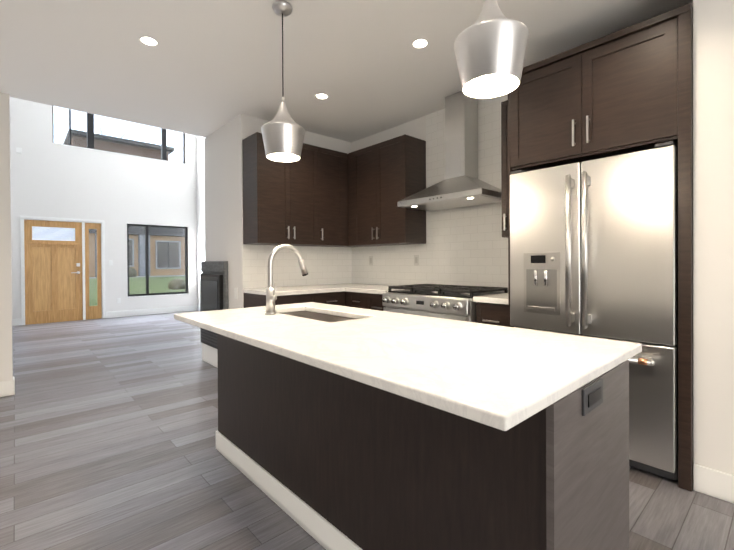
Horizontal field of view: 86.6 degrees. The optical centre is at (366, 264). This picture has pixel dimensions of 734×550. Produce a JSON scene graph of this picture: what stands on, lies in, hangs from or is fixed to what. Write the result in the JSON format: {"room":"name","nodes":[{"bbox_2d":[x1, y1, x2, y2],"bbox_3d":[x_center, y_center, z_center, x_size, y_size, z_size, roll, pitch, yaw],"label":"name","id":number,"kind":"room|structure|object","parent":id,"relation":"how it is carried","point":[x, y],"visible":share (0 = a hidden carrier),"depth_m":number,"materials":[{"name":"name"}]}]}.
{"room":"kitchen","nodes":[
{"label":"kitchen","id":0,"kind":"room"},
{"bbox_2d":[0,92,14,396],"bbox_3d":[-5.017,-0.161,1.955,4.793,2.707,0.156,-1,0,-42],"label":"wall","id":1,"kind":"structure","parent":0,"point":[7,382],"depth_m":3.48,"materials":[{"name":"white paint"}]},
{"bbox_2d":[10,97,196,325],"bbox_3d":[-7.267,-1.474,7.151,8.450,5.300,0.233,-1,0,-42],"label":"wall","id":2,"kind":"structure","parent":0,"point":[117,193],"depth_m":8.47,"materials":[{"name":"white paint"}]},
{"bbox_2d":[16,147,21,152],"bbox_3d":[-6.708,-2.209,7.500,0.080,0.100,0.025,-1,0,-42],"label":"switch plate","id":3,"kind":"object","parent":2,"relation":"attached to","point":[18,150],"depth_m":7.49,"materials":[{"name":"white plastic"}]},
{"bbox_2d":[20,215,104,324],"bbox_3d":[-6.252,0.102,8.049,1.365,2.125,0.225,-1,0,-42],"label":"entry door","id":4,"kind":"structure","parent":2,"relation":"in","point":[54,261],"depth_m":7.95,"materials":[{"name":"brown wood"}]},
{"bbox_2d":[52,106,185,164],"bbox_3d":[-5.438,-3.123,8.745,2.570,1.342,0.142,-1,0,-42],"label":"clerestory window","id":5,"kind":"structure","parent":2,"relation":"in","point":[90,134],"depth_m":8.48,"materials":[{"name":"clear glass"}]},
{"bbox_2d":[127,224,188,297],"bbox_3d":[-4.928,-0.101,9.208,1.330,1.667,0.142,-1,0,-42],"label":"picture window","id":6,"kind":"structure","parent":2,"relation":"in","point":[147,293],"depth_m":9.13,"materials":[{"name":"clear glass"}]},
{"bbox_2d":[196,136,205,310],"bbox_3d":[-2.445,-1.507,7.900,0.263,5.300,5.654,-1,0,-42],"label":"wall","id":7,"kind":"structure","parent":0,"point":[200,187],"depth_m":9.55,"materials":[{"name":"white paint"}]},
{"bbox_2d":[0,0,692,142],"bbox_3d":[-1.344,-1.653,0.565,8.400,0.250,7.000,-1,0,-42],"label":"ceiling","id":8,"kind":"structure","parent":0,"point":[204,68],"depth_m":2.85,"materials":[{"name":"white paint"}]},
{"bbox_2d":[139,36,158,46],"bbox_3d":[-1.500,-1.536,2.677,0.123,0.003,0.123,0,0,39],"label":"recessed light","id":9,"kind":"object","parent":8,"relation":"in","point":[148,41],"depth_m":2.68,"materials":[{"name":"white"}]},
{"bbox_2d":[261,1,304,161],"bbox_3d":[-0.502,-1.090,2.325,0.257,0.898,0.257,-1,0,-42],"label":"pendant light","id":10,"kind":"object","parent":8,"relation":"hanging from","point":[283,132],"visible":1,"depth_m":2.26,"materials":[{"name":"silver metal"}]},
{"bbox_2d":[315,94,328,98],"bbox_3d":[-0.414,-1.548,3.578,0.123,0.003,0.123,0,0,24],"label":"recessed light","id":11,"kind":"object","parent":8,"relation":"in","point":[319,96],"depth_m":3.58,"materials":[{"name":"white"}]},
{"bbox_2d":[411,39,428,48],"bbox_3d":[0.372,-1.548,2.725,0.123,0.003,0.123,0,0,24],"label":"recessed light","id":12,"kind":"object","parent":8,"relation":"in","point":[415,44],"depth_m":2.73,"materials":[{"name":"white"}]},
{"bbox_2d":[454,0,528,98],"bbox_3d":[0.443,-1.090,1.400,0.257,0.898,0.257,-1,0,-42],"label":"pendant light","id":13,"kind":"object","parent":8,"relation":"hanging from","point":[490,46],"visible":1,"depth_m":1.32,"materials":[{"name":"silver metal"}]},
{"bbox_2d":[0,311,733,549],"bbox_3d":[-3.106,1.208,2.548,8.400,0.060,12.304,-1,0,-42],"label":"floor","id":14,"kind":"structure","parent":0,"point":[108,428],"depth_m":2.26,"materials":[{"name":"grey wood"}]},
{"bbox_2d":[243,291,310,307],"bbox_3d":[-0.870,0.720,3.957,0.529,0.874,0.591,-1,0,-42],"label":"base cabinet","id":15,"kind":"object","parent":14,"relation":"on","point":[251,298],"depth_m":3.76,"materials":[{"name":"brown wood"}]},
{"bbox_2d":[243,283,382,294],"bbox_3d":[-0.522,0.259,4.248,1.452,0.040,0.627,-1,0,-42],"label":"countertop","id":16,"kind":"structure","parent":15,"relation":"on","point":[328,287],"depth_m":3.98,"materials":[{"name":"white stone"}]},
{"bbox_2d":[204,114,351,308],"bbox_3d":[-1.025,-0.201,4.931,1.663,2.707,1.056,-1,0,-42],"label":"wall block","id":17,"kind":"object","parent":14,"relation":"on","point":[223,178],"visible":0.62,"depth_m":4.33,"materials":[{"name":"white paint"}]},
{"bbox_2d":[200,261,228,367],"bbox_3d":[-1.777,0.559,4.484,0.085,1.200,0.700,-1,0,-42],"label":"fireplace","id":18,"kind":"object","parent":17,"relation":"attached to","point":[214,285],"visible":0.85,"depth_m":4.43,"materials":[{"name":"black metal"}]},
{"bbox_2d":[242,132,325,246],"bbox_3d":[-0.882,-0.749,4.127,0.764,1.070,0.321,-1,0,-42],"label":"upper cabinet","id":19,"kind":"object","parent":17,"relation":"attached to","point":[318,196],"depth_m":3.96,"materials":[{"name":"brown wood"}]},
{"bbox_2d":[311,291,342,305],"bbox_3d":[-0.567,0.717,4.190,0.462,0.874,0.651,-1,0,-42],"label":"base cabinet","id":20,"kind":"object","parent":14,"relation":"on","point":[325,297],"depth_m":3.98,"materials":[{"name":"brown wood"}]},
{"bbox_2d":[343,285,404,294],"bbox_3d":[0.206,0.256,4.059,0.626,0.040,0.629,-1,0,-42],"label":"countertop","id":21,"kind":"structure","parent":20,"relation":"on","point":[370,290],"depth_m":3.89,"materials":[{"name":"white stone"}]},
{"bbox_2d":[343,291,366,308],"bbox_3d":[0.079,0.713,4.188,0.648,0.874,0.380,-1,0,-42],"label":"base cabinet","id":22,"kind":"object","parent":14,"relation":"on","point":[357,299],"depth_m":4.00,"materials":[{"name":"brown wood"}]},
{"bbox_2d":[367,295,385,310],"bbox_3d":[0.315,0.713,3.970,0.591,0.874,0.348,-1,0,-42],"label":"base cabinet","id":23,"kind":"object","parent":14,"relation":"on","point":[374,302],"depth_m":3.79,"materials":[{"name":"brown wood"}]},
{"bbox_2d":[216,336,632,549],"bbox_3d":[-0.031,0.745,1.893,0.613,0.838,2.102,-1,0,-42],"label":"kitchen island","id":24,"kind":"object","parent":14,"relation":"on","point":[345,428],"depth_m":1.27,"materials":[{"name":"brown wood"}]},
{"bbox_2d":[174,302,641,435],"bbox_3d":[-0.079,0.310,1.907,1.008,0.032,2.164,-1,0,-42],"label":"island countertop","id":25,"kind":"structure","parent":24,"relation":"on","point":[497,378],"depth_m":1.30,"materials":[{"name":"white stone"}]},
{"bbox_2d":[262,248,307,315],"bbox_3d":[-0.481,0.093,2.390,0.298,0.401,0.101,-1,0,-42],"label":"faucet","id":26,"kind":"object","parent":25,"relation":"on","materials":[{"name":"silver metal"}]},
{"bbox_2d":[290,308,357,319],"bbox_3d":[-0.311,0.430,2.364,0.334,0.234,0.744,-1,0,-42],"label":"sink","id":27,"kind":"object","parent":25,"relation":"in","point":[310,312],"depth_m":2.49,"materials":[{"name":"grey metal"}]},
{"bbox_2d":[582,378,602,415],"bbox_3d":[0.628,0.365,1.079,0.150,0.070,0.010,-1,0,-42],"label":"outlet","id":28,"kind":"object","parent":24,"relation":"attached to","point":[592,389],"depth_m":1.07,"materials":[{"name":"grey plastic"}]},
{"bbox_2d":[382,284,507,322],"bbox_3d":[0.673,0.673,3.441,0.749,0.956,0.909,-1,0,-42],"label":"range","id":29,"kind":"object","parent":14,"relation":"on","point":[453,302],"visible":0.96,"depth_m":3.21,"materials":[{"name":"silver metal"}]},
{"bbox_2d":[476,303,508,326],"bbox_3d":[1.145,0.714,3.053,0.591,0.874,0.289,-1,0,-42],"label":"base cabinet","id":30,"kind":"object","parent":14,"relation":"on","point":[492,309],"depth_m":2.86,"materials":[{"name":"brown wood"}]},
{"bbox_2d":[473,293,508,306],"bbox_3d":[1.129,0.257,3.039,0.626,0.040,0.290,-1,0,-42],"label":"countertop","id":31,"kind":"structure","parent":30,"relation":"on","point":[503,298],"depth_m":2.86,"materials":[{"name":"white stone"}]},
{"bbox_2d":[510,141,677,480],"bbox_3d":[1.492,0.256,2.526,0.736,1.792,0.900,-1,0,-42],"label":"refrigerator","id":32,"kind":"object","parent":14,"relation":"on","point":[594,248],"visible":0.79,"depth_m":2.19,"materials":[{"name":"grey metal"}]},
{"bbox_2d":[508,3,693,491],"bbox_3d":[1.542,-0.086,2.545,0.684,2.475,0.986,-1,0,-42],"label":"cabinet","id":33,"kind":"object","parent":14,"relation":"on","point":[629,89],"visible":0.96,"depth_m":2.17,"materials":[{"name":"brown wood"}]},
{"bbox_2d":[351,94,507,287],"bbox_3d":[1.036,-0.206,3.754,0.216,2.707,3.465,-1,0,-42],"label":"wall","id":34,"kind":"structure","parent":0,"point":[466,246],"depth_m":3.88,"materials":[{"name":"white tile"}]},
{"bbox_2d":[322,148,341,246],"bbox_3d":[-0.507,-0.753,4.467,0.477,1.070,0.321,-1,0,-42],"label":"upper cabinet","id":35,"kind":"object","parent":34,"relation":"attached to","point":[331,159],"depth_m":4.38,"materials":[{"name":"brown wood"}]},
{"bbox_2d":[342,134,425,246],"bbox_3d":[0.168,-0.756,4.272,0.381,1.070,0.914,-1,0,-42],"label":"upper cabinet","id":36,"kind":"object","parent":34,"relation":"attached to","point":[376,177],"depth_m":4.08,"materials":[{"name":"brown wood"}]},
{"bbox_2d":[369,255,418,265],"bbox_3d":[0.288,-0.050,4.428,0.010,0.115,0.787,-1,0,-42],"label":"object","id":37,"kind":"structure","parent":34,"relation":"attached to","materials":[{"name":"white"}]},
{"bbox_2d":[397,91,501,210],"bbox_3d":[0.771,-1.048,3.511,0.502,1.013,0.900,-1,0,-42],"label":"range hood","id":38,"kind":"object","parent":34,"relation":"attached to","point":[461,185],"visible":0.98,"depth_m":3.50,"materials":[{"name":"silver metal"}]},
{"bbox_2d":[501,100,507,237],"bbox_3d":[1.258,-0.756,3.111,0.321,1.070,0.224,-1,0,-42],"label":"upper cabinet","id":39,"kind":"object","parent":34,"relation":"attached to","point":[504,105],"depth_m":3.06,"materials":[{"name":"brown wood"}]},
{"bbox_2d":[693,0,733,503],"bbox_3d":[2.036,-0.203,2.171,0.810,2.707,0.225,-1,0,-42],"label":"wall","id":40,"kind":"structure","parent":0,"point":[713,237],"depth_m":1.91,"materials":[{"name":"white paint"}]},
{"label":"outside","id":41,"kind":"structure","parent":0,"visible":0},
{"bbox_2d":[63,123,184,305],"bbox_3d":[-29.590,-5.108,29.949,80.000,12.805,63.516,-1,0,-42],"label":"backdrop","id":42,"kind":"structure","parent":41,"point":[154,276],"depth_m":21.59,"materials":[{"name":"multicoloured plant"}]}
]}

